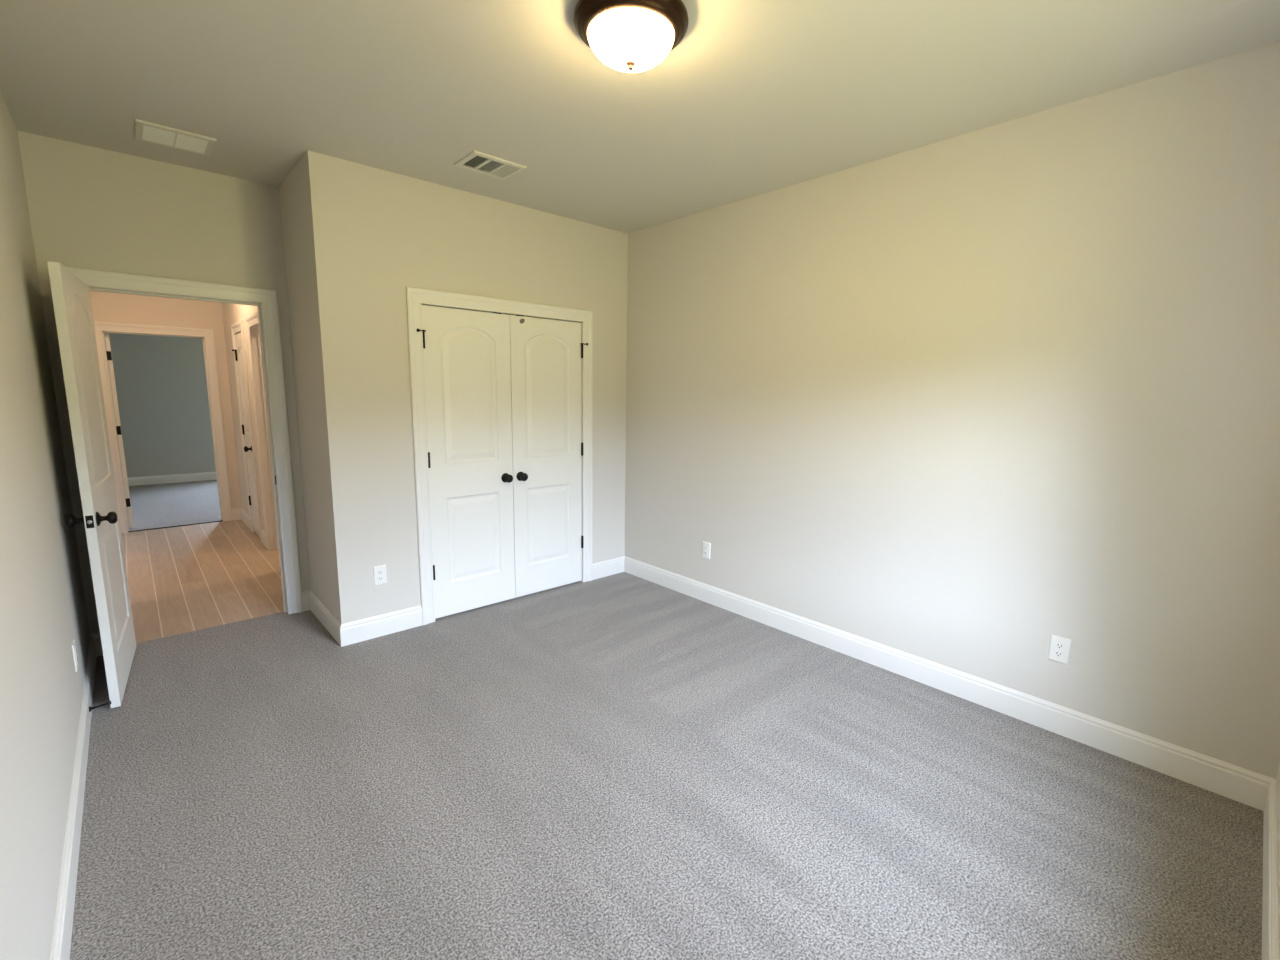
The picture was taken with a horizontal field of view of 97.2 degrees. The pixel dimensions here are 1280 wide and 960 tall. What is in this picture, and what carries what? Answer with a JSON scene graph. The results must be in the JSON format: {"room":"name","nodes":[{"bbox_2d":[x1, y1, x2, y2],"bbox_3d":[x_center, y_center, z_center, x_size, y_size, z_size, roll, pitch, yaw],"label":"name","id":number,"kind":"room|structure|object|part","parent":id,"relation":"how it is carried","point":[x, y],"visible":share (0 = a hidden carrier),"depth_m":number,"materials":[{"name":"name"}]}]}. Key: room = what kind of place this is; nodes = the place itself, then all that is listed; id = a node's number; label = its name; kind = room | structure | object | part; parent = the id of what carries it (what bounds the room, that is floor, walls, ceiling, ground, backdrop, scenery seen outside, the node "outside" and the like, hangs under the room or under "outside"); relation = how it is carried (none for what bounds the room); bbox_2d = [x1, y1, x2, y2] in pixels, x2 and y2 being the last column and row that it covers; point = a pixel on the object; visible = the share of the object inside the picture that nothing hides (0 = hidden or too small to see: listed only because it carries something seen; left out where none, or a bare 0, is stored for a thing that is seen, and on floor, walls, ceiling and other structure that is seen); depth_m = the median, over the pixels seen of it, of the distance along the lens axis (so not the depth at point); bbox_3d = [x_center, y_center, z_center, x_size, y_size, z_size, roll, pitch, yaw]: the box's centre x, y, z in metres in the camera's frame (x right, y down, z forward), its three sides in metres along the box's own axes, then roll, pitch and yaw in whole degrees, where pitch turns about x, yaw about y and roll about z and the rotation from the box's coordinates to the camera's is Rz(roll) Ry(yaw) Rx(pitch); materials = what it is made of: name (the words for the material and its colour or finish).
{"room":"empty bedroom","nodes":[
{"label":"empty bedroom","id":0,"kind":"room"},
{"bbox_2d":[0,90,89,959],"bbox_3d":[-2.749,-0.269,2.545,0.115,2.770,8.305,-7,12,-42],"label":"wall","id":1,"kind":"structure","parent":0,"point":[43,610],"depth_m":1.78,"materials":[{"name":"grey paint"}]},
{"bbox_2d":[50,634,96,959],"bbox_3d":[-1.580,1.210,1.548,0.014,0.133,4.469,-7,12,-42],"label":"baseboard","id":2,"kind":"structure","parent":1,"relation":"attached to","point":[63,924],"depth_m":1.83,"materials":[{"name":"white wood"}]},
{"bbox_2d":[72,640,77,671],"bbox_3d":[-2.443,0.759,2.442,0.009,0.120,0.075,-7,12,-42],"label":"wall outlet","id":3,"kind":"object","parent":1,"relation":"attached to","point":[74,650],"visible":1,"depth_m":2.42,"materials":[{"name":"white plastic"}]},
{"bbox_2d":[89,701,110,711],"bbox_3d":[-2.474,1.036,2.587,0.075,0.028,0.026,-7,12,-42],"label":"door stop","id":4,"kind":"object","parent":1,"relation":"attached to","point":[108,702],"visible":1,"depth_m":2.58,"materials":[{"name":"black metal"}]},
{"bbox_3d":[-2.475,1.035,2.586,0.057,0.015,0.011,-7,12,-42],"label":"rod","id":5,"kind":"part","parent":4,"relation":"part of","materials":[{"name":"black metal"}]},
{"bbox_2d":[109,333,215,477],"bbox_3d":[-6.909,-1.349,9.003,4.500,2.770,0.115,-7,12,-42],"label":"wall","id":6,"kind":"structure","parent":0,"point":[161,382],"depth_m":8.62,"materials":[{"name":"grey paint"}]},
{"bbox_2d":[128,472,216,485],"bbox_3d":[-6.884,-0.068,9.157,4.500,0.133,0.014,-7,12,-42],"label":"baseboard","id":7,"kind":"structure","parent":6,"relation":"attached to","point":[161,479],"depth_m":8.78,"materials":[{"name":"white wood"}]},
{"bbox_2d":[17,131,310,633],"bbox_3d":[-1.880,-0.504,4.117,3.306,2.770,0.115,-7,12,-42],"label":"wall","id":8,"kind":"structure","parent":0,"point":[93,208],"depth_m":3.12,"materials":[{"name":"grey paint"}]},
{"bbox_2d":[47,261,135,707],"bbox_3d":[-2.698,0.030,2.816,0.171,2.008,0.798,-6,11,-37],"label":"door","id":9,"kind":"structure","parent":8,"relation":"in","point":[100,519],"depth_m":2.64,"materials":[{"name":"white wood"}]},
{"bbox_3d":[-2.540,0.184,2.541,0.068,0.066,0.066,-6,11,-37],"label":"knob","id":10,"kind":"part","parent":9,"relation":"part of","materials":[{"name":"black metal"}]},
{"bbox_3d":[-2.463,0.187,2.526,0.025,0.057,0.002,-6,11,-37],"label":"latch plate","id":11,"kind":"part","parent":9,"relation":"part of","materials":[{"name":"metal"}]},
{"bbox_3d":[-2.458,0.176,2.603,0.068,0.066,0.066,-6,11,-37],"label":"knob","id":12,"kind":"part","parent":9,"relation":"part of","materials":[{"name":"black metal"}]},
{"bbox_2d":[91,632,102,655],"bbox_3d":[-3.050,0.928,3.198,0.082,0.133,0.014,-7,12,-42],"label":"baseboard","id":13,"kind":"structure","parent":8,"relation":"attached to","point":[96,636],"depth_m":3.18,"materials":[{"name":"white wood"}]},
{"bbox_2d":[65,267,302,613],"bbox_3d":[-2.695,-0.108,3.436,0.955,2.117,0.154,-7,12,-42],"label":"door frame","id":14,"kind":"structure","parent":8,"relation":"attached to","point":[266,301],"depth_m":3.58,"materials":[{"name":"white wood"}]},
{"bbox_2d":[302,591,309,610],"bbox_3d":[-2.291,0.832,3.880,0.058,0.133,0.014,-7,12,-42],"label":"baseboard","id":15,"kind":"structure","parent":8,"relation":"attached to","point":[305,595],"depth_m":3.87,"materials":[{"name":"white wood"}]},
{"bbox_2d":[89,290,240,508],"bbox_3d":[-4.525,-0.905,6.410,4.500,2.770,0.115,-7,12,-42],"label":"wall","id":16,"kind":"structure","parent":0,"point":[111,307],"depth_m":5.96,"materials":[{"name":"beige paint"}]},
{"bbox_2d":[104,333,133,527],"bbox_3d":[-5.676,-0.518,5.990,0.771,2.008,0.171,6,10,30],"label":"door","id":17,"kind":"structure","parent":16,"relation":"in","point":[106,335],"depth_m":5.79,"materials":[{"name":"white wood"}]},
{"bbox_2d":[94,321,232,532],"bbox_3d":[-5.033,-0.546,5.992,0.973,2.117,0.134,-7,12,-42],"label":"door frame","id":18,"kind":"structure","parent":16,"relation":"attached to","point":[207,335],"depth_m":5.91,"materials":[{"name":"white wood"}]},
{"bbox_2d":[232,508,240,519],"bbox_3d":[-4.617,0.391,6.459,0.105,0.133,0.014,-7,12,-42],"label":"baseboard","id":19,"kind":"structure","parent":16,"relation":"attached to","point":[236,512],"depth_m":6.45,"materials":[{"name":"white wood"}]},
{"bbox_2d":[222,303,264,531],"bbox_3d":[-3.385,-0.681,5.100,0.115,2.770,3.386,-7,12,-42],"label":"wall","id":20,"kind":"structure","parent":0,"point":[232,313],"depth_m":5.97,"materials":[{"name":"beige paint"}]},
{"bbox_2d":[241,508,249,528],"bbox_3d":[-4.362,0.428,6.248,0.014,0.133,0.673,-7,12,-42],"label":"baseboard","id":21,"kind":"structure","parent":20,"relation":"attached to","point":[244,516],"depth_m":6.25,"materials":[{"name":"white wood"}]},
{"bbox_2d":[232,332,259,536],"bbox_3d":[-3.928,-0.433,5.626,0.103,2.008,0.508,-7,12,-42],"label":"door","id":22,"kind":"structure","parent":20,"relation":"in","point":[239,357],"depth_m":5.65,"materials":[{"name":"white wood"}]},
{"bbox_3d":[-3.811,-0.301,5.488,0.068,0.066,0.066,-7,12,-42],"label":"knob","id":23,"kind":"part","parent":22,"relation":"part of","materials":[{"name":"black metal"}]},
{"bbox_2d":[231,320,261,542],"bbox_3d":[-3.865,-0.475,5.649,0.134,2.117,0.643,-7,12,-42],"label":"door frame","id":24,"kind":"structure","parent":20,"relation":"attached to","point":[238,327],"depth_m":5.52,"materials":[{"name":"white wood"}]},
{"bbox_2d":[246,312,277,550],"bbox_3d":[-3.148,-0.343,4.883,0.154,2.117,0.928,-7,12,-42],"label":"door frame","id":25,"kind":"structure","parent":20,"relation":"attached to","point":[252,324],"depth_m":5.13,"materials":[{"name":"white wood"}]},
{"bbox_2d":[261,529,265,546],"bbox_3d":[-3.613,0.567,5.433,0.014,0.133,0.272,-7,12,-42],"label":"baseboard","id":26,"kind":"structure","parent":20,"relation":"attached to","point":[263,537],"depth_m":5.45,"materials":[{"name":"white wood"}]},
{"bbox_2d":[279,157,335,617],"bbox_3d":[-2.000,-0.410,3.510,0.115,2.770,0.634,-7,12,-42],"label":"wall","id":27,"kind":"structure","parent":0,"point":[292,197],"depth_m":3.43,"materials":[{"name":"grey paint"}]},
{"bbox_2d":[309,591,340,645],"bbox_3d":[-2.023,0.877,3.621,0.014,0.133,0.763,-7,12,-42],"label":"baseboard","id":28,"kind":"structure","parent":27,"relation":"attached to","point":[318,609],"depth_m":3.58,"materials":[{"name":"white wood"}]},
{"bbox_2d":[303,150,627,623],"bbox_3d":[-0.972,-0.462,3.934,2.211,2.770,0.115,-7,12,-42],"label":"wall","id":29,"kind":"structure","parent":0,"point":[374,234],"depth_m":3.40,"materials":[{"name":"grey paint"}]},
{"bbox_2d":[373,564,386,585],"bbox_3d":[-1.592,0.583,3.458,0.075,0.120,0.009,-7,12,-42],"label":"wall outlet","id":30,"kind":"object","parent":29,"relation":"attached to","point":[379,572],"visible":1,"depth_m":3.45,"materials":[{"name":"white plastic"}]},
{"bbox_2d":[340,605,422,646],"bbox_3d":[-1.597,0.901,3.504,0.485,0.133,0.014,-7,12,-42],"label":"baseboard","id":31,"kind":"structure","parent":29,"relation":"attached to","point":[353,632],"depth_m":3.49,"materials":[{"name":"white wood"}]},
{"bbox_2d":[417,305,514,618],"bbox_3d":[-1.126,-0.099,3.758,0.642,2.015,0.103,-7,12,-42],"label":"door","id":32,"kind":"structure","parent":29,"relation":"in","point":[467,364],"depth_m":3.77,"materials":[{"name":"white wood"}]},
{"bbox_3d":[-0.921,-0.012,3.937,0.066,0.066,0.068,-7,12,-42],"label":"knob","id":33,"kind":"part","parent":32,"relation":"part of","materials":[{"name":"black metal"}]},
{"bbox_2d":[406,287,592,624],"bbox_3d":[-0.927,-0.173,4.011,1.383,2.117,0.134,-7,12,-42],"label":"door frame","id":34,"kind":"structure","parent":29,"relation":"attached to","point":[415,297],"depth_m":3.65,"materials":[{"name":"white wood"}]},
{"bbox_2d":[510,315,587,597],"bbox_3d":[-0.648,-0.160,4.187,0.642,2.015,0.103,-7,12,-42],"label":"door","id":35,"kind":"structure","parent":29,"relation":"in","point":[546,355],"depth_m":4.17,"materials":[{"name":"white wood"}]},
{"bbox_3d":[-0.833,-0.023,4.016,0.066,0.066,0.068,-7,12,-42],"label":"knob","id":36,"kind":"part","parent":35,"relation":"part of","materials":[{"name":"black metal"}]},
{"bbox_2d":[592,556,623,579],"bbox_3d":[-0.261,0.732,4.704,0.357,0.133,0.014,-7,12,-42],"label":"baseboard","id":37,"kind":"structure","parent":29,"relation":"attached to","point":[616,565],"depth_m":4.69,"materials":[{"name":"white wood"}]},
{"bbox_2d":[0,0,1279,232],"bbox_3d":[-0.250,-1.621,2.142,3.536,0.100,4.699,-7,12,-42],"label":"ceiling","id":38,"kind":"structure","parent":0,"point":[756,97],"depth_m":2.24,"materials":[{"name":"grey paint"}]},
{"bbox_2d":[134,119,216,155],"bbox_3d":[-2.321,-1.701,2.820,0.305,0.014,0.270,-7,12,-42],"label":"ceiling vent","id":39,"kind":"object","parent":38,"relation":"in","point":[145,131],"visible":1,"depth_m":2.80,"materials":[{"name":"white metal"}]},
{"bbox_2d":[453,150,525,179],"bbox_3d":[-0.824,-1.724,3.102,0.309,0.014,0.247,-7,12,-42],"label":"ceiling vent","id":40,"kind":"object","parent":38,"relation":"in","point":[476,161],"visible":1,"depth_m":3.09,"materials":[{"name":"white metal"}]},
{"bbox_2d":[574,0,688,72],"bbox_3d":[-0.030,-1.444,1.866,0.377,0.159,0.377,-7,12,-42],"label":"ceiling light","id":41,"kind":"object","parent":38,"relation":"attached to","point":[632,36],"visible":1,"depth_m":1.78,"materials":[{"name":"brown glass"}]},
{"bbox_3d":[-0.030,-1.429,1.869,0.287,0.089,0.287,-7,12,-42],"label":"lamp shade","id":42,"kind":"part","parent":41,"relation":"part of","materials":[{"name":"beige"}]},
{"bbox_2d":[70,480,1263,959],"bbox_3d":[-3.023,0.730,4.967,4.500,0.034,11.520,-7,12,-42],"label":"floor","id":43,"kind":"structure","parent":0,"point":[623,765],"depth_m":2.12,"materials":[{"name":"grey carpet"}]},
{"bbox_2d":[128,520,222,531],"bbox_3d":[-5.030,0.501,6.136,0.800,0.008,0.018,-7,12,-42],"label":"threshold","id":44,"kind":"object","parent":43,"relation":"on","point":[221,520],"visible":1,"depth_m":6.12,"materials":[{"name":"brown wood"}]},
{"bbox_2d":[625,41,1279,778],"bbox_3d":[0.961,-0.371,3.541,0.115,2.770,4.804,-7,12,-42],"label":"wall","id":45,"kind":"structure","parent":0,"point":[965,402],"depth_m":2.60,"materials":[{"name":"grey paint"}]},
{"bbox_2d":[702,541,710,558],"bbox_3d":[0.481,0.511,4.108,0.009,0.120,0.075,-7,12,-42],"label":"wall outlet","id":46,"kind":"object","parent":45,"relation":"attached to","point":[706,546],"visible":1,"depth_m":4.10,"materials":[{"name":"white plastic"}]},
{"bbox_2d":[624,556,1273,810],"bbox_3d":[1.111,0.948,3.464,0.014,0.133,3.720,-7,12,-42],"label":"baseboard","id":47,"kind":"structure","parent":45,"relation":"attached to","point":[1250,788],"depth_m":2.73,"materials":[{"name":"white wood"}]},
{"bbox_2d":[1048,634,1070,664],"bbox_3d":[1.903,0.770,2.560,0.009,0.120,0.075,-7,12,-42],"label":"wall outlet","id":48,"kind":"object","parent":45,"relation":"attached to","point":[1059,650],"visible":1,"depth_m":2.56,"materials":[{"name":"white plastic"}]},
{"bbox_2d":[1054,650,1062,656],"bbox_3d":[1.901,0.790,2.561,0.002,0.027,0.034,-7,12,-42],"label":"receptacle","id":49,"kind":"object","parent":48,"relation":"attached to","point":[1057,653],"depth_m":2.56,"materials":[{"name":"grey plastic"}]},
{"bbox_2d":[1055,642,1063,648],"bbox_3d":[1.901,0.751,2.555,0.002,0.027,0.034,-7,12,-42],"label":"receptacle","id":50,"kind":"object","parent":48,"relation":"attached to","point":[1058,645],"depth_m":2.56,"materials":[{"name":"grey plastic"}]},
{"bbox_2d":[1276,762,1279,959],"bbox_3d":[1.233,0.076,0.730,3.306,2.770,0.220,-7,12,-42],"label":"wall","id":51,"kind":"structure","parent":0,"point":[1278,771],"depth_m":1.80,"materials":[{"name":"grey paint"}]},
{"bbox_2d":[1262,779,1278,959],"bbox_3d":[1.135,1.334,1.016,3.306,0.133,0.014,-7,12,-42],"label":"baseboard","id":52,"kind":"structure","parent":51,"relation":"attached to","point":[1270,926],"depth_m":1.70,"materials":[{"name":"white wood"}]}
]}

